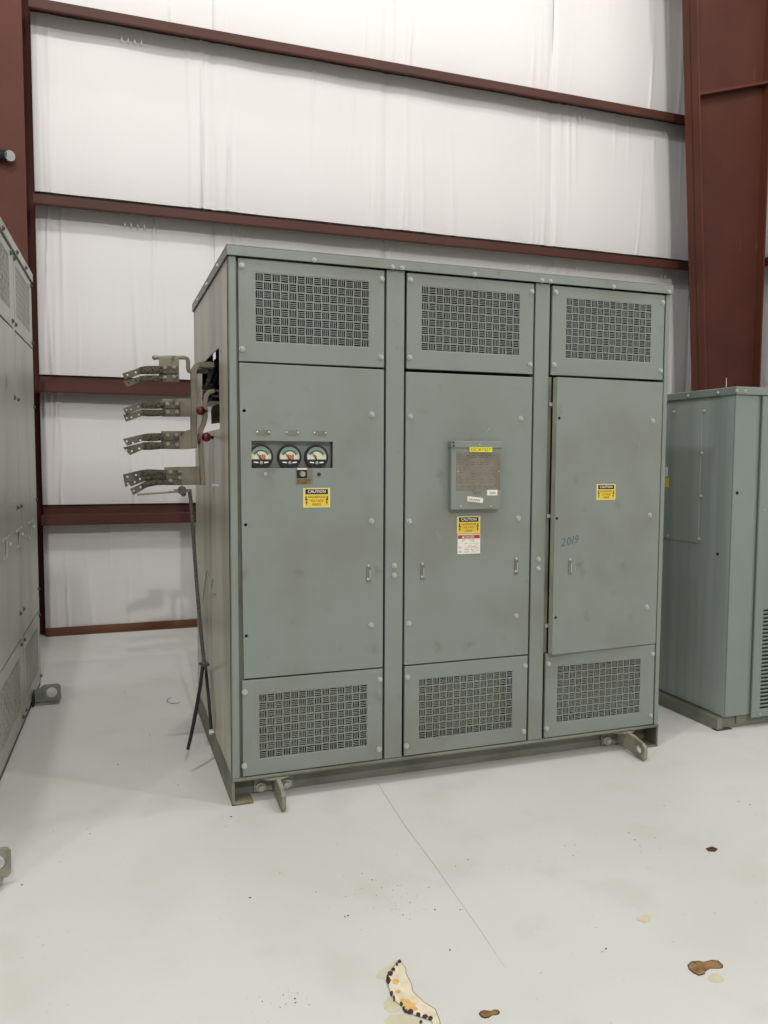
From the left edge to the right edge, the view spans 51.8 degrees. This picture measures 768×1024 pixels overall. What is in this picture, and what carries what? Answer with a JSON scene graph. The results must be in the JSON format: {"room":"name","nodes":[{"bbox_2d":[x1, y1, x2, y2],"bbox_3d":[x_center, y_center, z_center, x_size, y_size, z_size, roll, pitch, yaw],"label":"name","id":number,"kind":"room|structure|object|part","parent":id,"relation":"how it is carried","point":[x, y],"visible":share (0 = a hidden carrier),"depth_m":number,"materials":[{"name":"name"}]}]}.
{"room":"industrial warehouse","nodes":[
{"label":"industrial warehouse","id":0,"kind":"room"},
{"bbox_2d":[28,0,691,627],"bbox_3d":[-1.779,-3.510,6.456,12.100,9.000,0.450,-1,4,-19],"label":"wall","id":1,"kind":"structure","parent":0,"point":[540,136],"depth_m":6.71,"materials":[{"name":"white plastic"}]},
{"bbox_3d":[-2.081,0.477,6.579,1.375,0.925,0.038,-1,4,-19],"label":"liner panel","id":2,"kind":"part","parent":1,"relation":"part of","materials":[{"name":"white plastic"}]},
{"bbox_2d":[45,619,196,636],"bbox_3d":[0.545,0.908,7.516,6.935,0.062,0.047,-1,4,-19],"label":"baseboard","id":3,"kind":"structure","parent":1,"relation":"attached to","point":[190,623],"depth_m":6.57,"materials":[{"name":"brown metal"}]},
{"bbox_3d":[-2.063,-3.184,6.325,1.375,1.345,0.046,-1,4,-19],"label":"liner panel","id":4,"kind":"part","parent":1,"relation":"part of","materials":[{"name":"white plastic"}]},
{"bbox_3d":[-2.072,-1.765,6.431,1.375,1.330,0.040,-1,4,-19],"label":"liner panel","id":5,"kind":"part","parent":1,"relation":"part of","materials":[{"name":"white plastic"}]},
{"bbox_3d":[-2.077,-0.543,6.511,1.375,0.950,0.044,-1,4,-19],"label":"liner panel","id":6,"kind":"part","parent":1,"relation":"part of","materials":[{"name":"white plastic"}]},
{"bbox_3d":[-2.058,-4.613,6.232,1.375,1.350,0.039,-1,4,-19],"label":"liner panel","id":7,"kind":"part","parent":1,"relation":"part of","materials":[{"name":"white plastic"}]},
{"bbox_3d":[-0.717,-0.569,6.990,1.510,0.950,0.048,-1,4,-19],"label":"liner panel","id":8,"kind":"part","parent":1,"relation":"part of","materials":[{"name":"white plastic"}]},
{"bbox_3d":[-0.702,-3.210,6.803,1.510,1.345,0.047,-1,4,-19],"label":"liner panel","id":9,"kind":"part","parent":1,"relation":"part of","materials":[{"name":"white plastic"}]},
{"bbox_3d":[-0.698,-4.640,6.712,1.510,1.350,0.045,-1,4,-19],"label":"liner panel","id":10,"kind":"part","parent":1,"relation":"part of","materials":[{"name":"white plastic"}]},
{"bbox_3d":[-0.711,-1.791,6.906,1.510,1.330,0.037,-1,4,-19],"label":"liner panel","id":11,"kind":"part","parent":1,"relation":"part of","materials":[{"name":"white plastic"}]},
{"bbox_3d":[0.800,-1.820,7.433,1.690,1.330,0.039,-1,4,-19],"label":"liner panel","id":12,"kind":"part","parent":1,"relation":"part of","materials":[{"name":"white plastic"}]},
{"bbox_3d":[0.805,-3.240,7.339,1.690,1.345,0.043,-1,4,-19],"label":"liner panel","id":13,"kind":"part","parent":1,"relation":"part of","materials":[{"name":"white plastic"}]},
{"bbox_3d":[0.812,-4.669,7.242,1.690,1.350,0.044,-1,4,-19],"label":"liner panel","id":14,"kind":"part","parent":1,"relation":"part of","materials":[{"name":"white plastic"}]},
{"bbox_3d":[2.402,-4.699,7.797,1.680,1.350,0.041,-1,4,-19],"label":"liner panel","id":15,"kind":"part","parent":1,"relation":"part of","materials":[{"name":"white plastic"}]},
{"bbox_3d":[2.394,-3.271,7.899,1.680,1.345,0.044,-1,4,-19],"label":"liner panel","id":16,"kind":"part","parent":1,"relation":"part of","materials":[{"name":"white plastic"}]},
{"bbox_3d":[2.389,-1.851,7.993,1.680,1.330,0.042,-1,4,-19],"label":"liner panel","id":17,"kind":"part","parent":1,"relation":"part of","materials":[{"name":"white plastic"}]},
{"bbox_3d":[3.501,-1.873,8.387,0.680,1.330,0.043,-1,4,-19],"label":"liner panel","id":18,"kind":"part","parent":1,"relation":"part of","materials":[{"name":"white plastic"}]},
{"bbox_2d":[0,627,767,1023],"bbox_3d":[-2.347,1.794,-3.706,20.100,0.203,19.900,-1,4,-19],"label":"floor","id":19,"kind":"structure","parent":0,"point":[606,884],"depth_m":2.74,"materials":[{"name":"beige concrete"}]},
{"bbox_2d":[0,0,47,634],"bbox_3d":[-2.799,-3.474,5.861,0.380,9.000,0.502,-1,4,-19],"label":"steel column","id":20,"kind":"structure","parent":19,"relation":"on","point":[17,183],"depth_m":5.74,"materials":[{"name":"brown metal"}]},
{"bbox_2d":[0,150,14,161],"bbox_3d":[-2.746,-2.551,5.636,0.218,0.099,0.083,0,4,-7],"label":"stub","id":21,"kind":"object","parent":20,"relation":"attached to","point":[5,155],"visible":1,"depth_m":5.62,"materials":[{"name":"black"}]},
{"bbox_2d":[0,217,60,884],"bbox_3d":[-2.301,-0.081,3.456,1.476,2.565,2.778,-1,4,-17],"label":"tall cabinet","id":22,"kind":"object","parent":19,"relation":"on","point":[20,661],"visible":1,"depth_m":4.11,"materials":[{"name":"grey metal"}]},
{"bbox_2d":[0,242,9,308],"bbox_3d":[-1.784,-1.137,3.638,0.004,0.277,0.758,-1,4,-17],"label":"vent grille","id":23,"kind":"object","parent":22,"relation":"attached to","point":[4,252],"depth_m":3.87,"materials":[{"name":"grey metal"}]},
{"bbox_3d":[-1.791,-1.120,3.645,0.016,0.393,0.898,-1,4,-17],"label":"vent panel","id":24,"kind":"part","parent":22,"relation":"part of","materials":[{"name":"grey metal"}]},
{"bbox_2d":[0,660,20,753],"bbox_3d":[-1.794,0.922,3.779,0.004,0.278,0.758,-1,4,-17],"label":"vent grille","id":25,"kind":"object","parent":22,"relation":"attached to","point":[10,688],"depth_m":3.81,"materials":[{"name":"grey metal"}]},
{"bbox_3d":[-1.796,-0.106,3.714,0.016,1.620,0.898,-1,4,-17],"label":"door","id":26,"kind":"part","parent":22,"relation":"part of","materials":[{"name":"grey metal"}]},
{"bbox_3d":[-1.801,0.929,3.785,0.016,0.440,0.898,-1,4,-17],"label":"vent panel","id":27,"kind":"part","parent":22,"relation":"part of","materials":[{"name":"grey metal"}]},
{"bbox_3d":[-2.372,-1.335,3.346,1.316,0.050,2.778,-1,4,-17],"label":"lid","id":28,"kind":"part","parent":22,"relation":"part of","materials":[{"name":"grey metal"}]},
{"bbox_3d":[-2.389,1.185,3.518,1.294,0.030,2.768,-1,4,-17],"label":"frame","id":29,"kind":"part","parent":22,"relation":"part of","materials":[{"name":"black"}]},
{"bbox_3d":[-2.061,-1.180,4.503,0.016,0.393,0.742,-1,4,-17],"label":"vent panel","id":30,"kind":"part","parent":22,"relation":"part of","materials":[{"name":"grey metal"}]},
{"bbox_2d":[15,266,29,331],"bbox_3d":[-2.050,-1.196,4.482,0.004,0.277,0.572,-1,4,-17],"label":"vent grille","id":31,"kind":"object","parent":22,"relation":"attached to","point":[22,297],"depth_m":4.47,"materials":[{"name":"grey metal"}]},
{"bbox_3d":[-2.066,-0.166,4.573,0.016,1.620,0.742,-1,4,-17],"label":"door","id":32,"kind":"part","parent":22,"relation":"part of","materials":[{"name":"grey metal"}]},
{"bbox_2d":[25,628,37,693],"bbox_3d":[-2.059,0.863,4.623,0.004,0.278,0.572,-1,4,-17],"label":"vent grille","id":33,"kind":"object","parent":22,"relation":"attached to","point":[31,645],"depth_m":4.60,"materials":[{"name":"grey metal"}]},
{"bbox_3d":[-2.071,0.869,4.644,0.016,0.440,0.742,-1,4,-17],"label":"vent panel","id":34,"kind":"part","parent":22,"relation":"part of","materials":[{"name":"grey metal"}]},
{"bbox_3d":[-2.045,1.091,4.619,0.011,0.070,0.110,-1,4,-17],"label":"mounting plate","id":35,"kind":"part","parent":22,"relation":"part of","materials":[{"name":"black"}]},
{"bbox_2d":[122,243,673,810],"bbox_3d":[0.004,0.027,4.044,2.539,2.290,1.469,-1,4,-19],"label":"tall cabinet","id":36,"kind":"object","parent":19,"relation":"on","point":[430,496],"visible":1,"depth_m":3.54,"materials":[{"name":"metal"}]},
{"bbox_3d":[-1.027,-0.087,3.604,0.190,0.022,0.010,-1,4,-19],"label":"ground rod","id":37,"kind":"part","parent":36,"relation":"part of","materials":[{"name":"grey metal"}]},
{"bbox_3d":[-0.975,-0.646,3.588,0.089,0.114,0.010,-1,4,-19],"label":"bus plate","id":38,"kind":"part","parent":36,"relation":"part of","materials":[{"name":"beige metal"}]},
{"bbox_3d":[-0.952,-0.672,3.599,0.198,0.082,0.022,-1,4,-19],"label":"bent rod","id":39,"kind":"part","parent":36,"relation":"part of","materials":[{"name":"beige metal"}]},
{"bbox_3d":[-0.945,-0.477,3.611,0.134,0.086,0.010,-1,4,-19],"label":"bus plate","id":40,"kind":"part","parent":36,"relation":"part of","materials":[{"name":"beige metal"}]},
{"bbox_3d":[-0.941,-0.334,3.622,0.157,0.093,0.010,-1,4,-19],"label":"bus plate","id":41,"kind":"part","parent":36,"relation":"part of","materials":[{"name":"beige metal"}]},
{"bbox_3d":[-0.920,-0.167,3.641,0.175,0.087,0.010,-1,4,-19],"label":"bus plate","id":42,"kind":"part","parent":36,"relation":"part of","materials":[{"name":"beige metal"}]},
{"bbox_3d":[-0.940,-0.020,4.117,0.005,2.135,0.684,-1,4,-19],"label":"panel","id":43,"kind":"part","parent":36,"relation":"part of","materials":[{"name":"grey metal"}]},
{"bbox_3d":[-0.050,-0.061,4.785,2.118,2.135,0.006,-1,4,-19],"label":"panel","id":44,"kind":"part","parent":36,"relation":"part of","materials":[{"name":"black metal"}]},
{"bbox_3d":[-0.839,-0.498,3.998,0.070,0.107,0.010,-1,4,-19],"label":"bus plate","id":45,"kind":"part","parent":36,"relation":"part of","materials":[{"name":"black metal"}]},
{"bbox_3d":[-0.727,0.022,3.514,0.005,2.135,0.588,-1,4,-19],"label":"panel","id":46,"kind":"part","parent":36,"relation":"part of","materials":[{"name":"grey metal"}]},
{"bbox_3d":[-0.617,0.044,3.237,0.029,2.132,0.050,-1,4,-19],"label":"corner post","id":47,"kind":"part","parent":36,"relation":"part of","materials":[{"name":"grey metal"}]},
{"bbox_3d":[-0.598,0.046,3.253,0.035,2.125,0.022,-1,4,-19],"label":"post","id":48,"kind":"part","parent":36,"relation":"part of","materials":[{"name":"metal"}]},
{"bbox_3d":[-0.493,-0.325,3.227,0.058,0.021,0.007,-1,4,-19],"label":"engraved plate","id":49,"kind":"part","parent":36,"relation":"part of","materials":[{"name":"brown"}]},
{"bbox_3d":[-0.481,1.164,3.430,0.170,0.077,0.013,-1,4,-19],"label":"mounting plate","id":50,"kind":"part","parent":36,"relation":"part of","materials":[{"name":"metal"}]},
{"bbox_3d":[-0.379,-0.327,3.267,0.058,0.021,0.007,-1,4,-19],"label":"engraved plate","id":51,"kind":"part","parent":36,"relation":"part of","materials":[{"name":"brown"}]},
{"bbox_2d":[296,468,312,483],"bbox_3d":[-0.330,-0.149,3.289,0.072,0.068,0.018,-1,4,-19],"label":"switch plate","id":52,"kind":"object","parent":36,"relation":"attached to","point":[303,475],"depth_m":3.30,"materials":[{"name":"silver metal"}]},
{"bbox_3d":[-0.293,-0.816,3.274,0.619,0.407,0.018,-1,4,-19],"label":"vent panel","id":53,"kind":"part","parent":36,"relation":"part of","materials":[{"name":"grey metal"}]},
{"bbox_3d":[-0.297,0.039,3.335,0.618,1.296,0.022,-1,4,-19],"label":"door","id":54,"kind":"part","parent":36,"relation":"part of","materials":[{"name":"grey metal"}]},
{"bbox_2d":[255,272,368,347],"bbox_3d":[-0.291,-0.831,3.267,0.489,0.280,0.004,-1,4,-19],"label":"vent grille","id":55,"kind":"object","parent":36,"relation":"attached to","point":[323,275],"depth_m":3.26,"materials":[{"name":"grey metal"}]},
{"bbox_3d":[-0.299,0.895,3.392,0.615,0.407,0.018,-1,4,-19],"label":"vent panel","id":56,"kind":"part","parent":36,"relation":"part of","materials":[{"name":"grey metal"}]},
{"bbox_2d":[259,684,366,758],"bbox_3d":[-0.299,0.893,3.385,0.481,0.280,0.004,-1,4,-19],"label":"vent grille","id":57,"kind":"object","parent":36,"relation":"attached to","point":[361,748],"depth_m":3.38,"materials":[{"name":"grey metal"}]},
{"bbox_3d":[-0.267,-0.329,3.306,0.058,0.021,0.007,-1,4,-19],"label":"engraved plate","id":58,"kind":"part","parent":36,"relation":"part of","materials":[{"name":"brown"}]},
{"bbox_3d":[0.159,1.110,4.253,2.135,0.102,1.306,-1,4,-19],"label":"frame","id":59,"kind":"part","parent":36,"relation":"part of","materials":[{"name":"metal"}]},
{"bbox_3d":[0.171,-1.102,4.100,2.145,0.043,1.326,-1,4,-19],"label":"lid","id":60,"kind":"part","parent":36,"relation":"part of","materials":[{"name":"grey metal"}]},
{"bbox_3d":[0.379,0.882,3.630,0.618,0.407,0.018,-1,4,-19],"label":"vent panel","id":61,"kind":"part","parent":36,"relation":"part of","materials":[{"name":"grey metal"}]},
{"bbox_2d":[418,670,512,738],"bbox_3d":[0.378,0.880,3.623,0.477,0.280,0.004,-1,4,-19],"label":"vent grille","id":62,"kind":"object","parent":36,"relation":"attached to","point":[483,733],"depth_m":3.62,"materials":[{"name":"grey metal"}]},
{"bbox_3d":[0.382,0.030,3.573,0.620,1.288,0.022,-1,4,-19],"label":"door","id":63,"kind":"part","parent":36,"relation":"part of","materials":[{"name":"grey metal"}]},
{"bbox_3d":[0.387,-0.829,3.513,0.618,0.407,0.018,-1,4,-19],"label":"vent panel","id":64,"kind":"part","parent":36,"relation":"part of","materials":[{"name":"grey metal"}]},
{"bbox_2d":[421,286,519,355],"bbox_3d":[0.388,-0.844,3.506,0.486,0.280,0.004,-1,4,-19],"label":"vent grille","id":65,"kind":"object","parent":36,"relation":"attached to","point":[493,289],"depth_m":3.50,"materials":[{"name":"grey metal"}]},
{"bbox_2d":[556,658,640,722],"bbox_3d":[1.050,0.867,3.859,0.482,0.280,0.004,-1,4,-19],"label":"vent grille","id":66,"kind":"object","parent":36,"relation":"attached to","point":[596,719],"depth_m":3.86,"materials":[{"name":"grey metal"}]},
{"bbox_3d":[1.056,0.869,3.868,0.623,0.407,0.018,-1,4,-19],"label":"vent panel","id":67,"kind":"part","parent":36,"relation":"part of","materials":[{"name":"grey metal"}]},
{"bbox_3d":[1.069,0.018,3.802,0.615,1.292,0.032,-1,4,-23],"label":"door","id":68,"kind":"part","parent":36,"relation":"part of","materials":[{"name":"grey metal"}]},
{"bbox_3d":[1.064,-0.842,3.751,0.623,0.407,0.018,-1,4,-19],"label":"vent panel","id":69,"kind":"part","parent":36,"relation":"part of","materials":[{"name":"grey metal"}]},
{"bbox_2d":[565,298,651,362],"bbox_3d":[1.066,-0.857,3.744,0.481,0.280,0.004,-1,4,-19],"label":"vent grille","id":70,"kind":"object","parent":36,"relation":"attached to","point":[628,301],"depth_m":3.74,"materials":[{"name":"grey metal"}]},
{"bbox_3d":[1.174,1.132,4.011,0.170,0.077,0.013,-1,4,-19],"label":"mounting plate","id":71,"kind":"part","parent":36,"relation":"part of","materials":[{"name":"metal"}]},
{"bbox_3d":[1.162,-0.039,4.542,0.006,2.135,1.276,-1,4,-19],"label":"panel","id":72,"kind":"part","parent":36,"relation":"part of","materials":[{"name":"grey metal"}]},
{"bbox_3d":[1.367,0.005,3.934,0.023,2.132,0.050,-1,4,-19],"label":"corner post","id":73,"kind":"part","parent":36,"relation":"part of","materials":[{"name":"grey metal"}]},
{"bbox_2d":[658,378,767,730],"bbox_3d":[2.359,0.179,4.986,1.642,1.880,1.291,-1,4,-19],"label":"tall cabinet","id":74,"kind":"object","parent":19,"relation":"on","point":[713,663],"visible":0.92,"depth_m":4.27,"materials":[{"name":"grey metal"}]},
{"bbox_3d":[1.642,-0.227,4.649,0.004,0.760,0.616,-1,4,-19],"label":"access panel","id":75,"kind":"part","parent":74,"relation":"part of","materials":[{"name":"grey metal"}]},
{"bbox_3d":[2.349,1.079,5.077,1.635,0.072,1.232,-1,4,-19],"label":"frame","id":76,"kind":"part","parent":74,"relation":"part of","materials":[{"name":"metal"}]},
{"bbox_3d":[2.372,-0.685,4.947,1.612,0.041,1.260,-1,4,-19],"label":"lid","id":77,"kind":"part","parent":74,"relation":"part of","materials":[{"name":"grey metal"}]},
{"bbox_3d":[1.828,0.239,4.220,0.054,1.710,0.088,-1,4,-19],"label":"corner trim","id":78,"kind":"part","parent":74,"relation":"part of","materials":[{"name":"grey metal"}]},
{"bbox_3d":[1.887,0.240,4.208,0.152,1.710,0.050,-1,4,-19],"label":"corner post","id":79,"kind":"part","parent":74,"relation":"part of","materials":[{"name":"grey metal"}]},
{"bbox_3d":[2.198,0.248,4.285,0.454,1.722,0.012,-1,4,-19],"label":"door","id":80,"kind":"part","parent":74,"relation":"part of","materials":[{"name":"grey metal"}]},
{"bbox_2d":[682,0,767,390],"bbox_3d":[3.179,-3.564,7.590,1.158,9.000,0.240,-1,4,-19],"label":"steel column","id":81,"kind":"structure","parent":19,"relation":"on","point":[725,42],"depth_m":7.67,"materials":[{"name":"brown metal"}]},
{"bbox_2d":[760,191,767,387],"bbox_3d":[5.664,-3.234,2.953,0.390,9.000,11.780,-1,4,-19],"label":"wall","id":82,"kind":"structure","parent":0,"point":[764,355],"depth_m":8.06,"materials":[{"name":"white plastic"}]},
{"bbox_3d":[4.105,-1.808,7.482,0.045,1.330,1.950,-1,4,-19],"label":"liner panel","id":83,"kind":"part","parent":82,"relation":"part of","materials":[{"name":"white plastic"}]},
{"bbox_3d":[4.110,-3.227,7.384,0.038,1.345,1.950,-1,4,-19],"label":"liner panel","id":84,"kind":"part","parent":82,"relation":"part of","materials":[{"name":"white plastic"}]}
]}

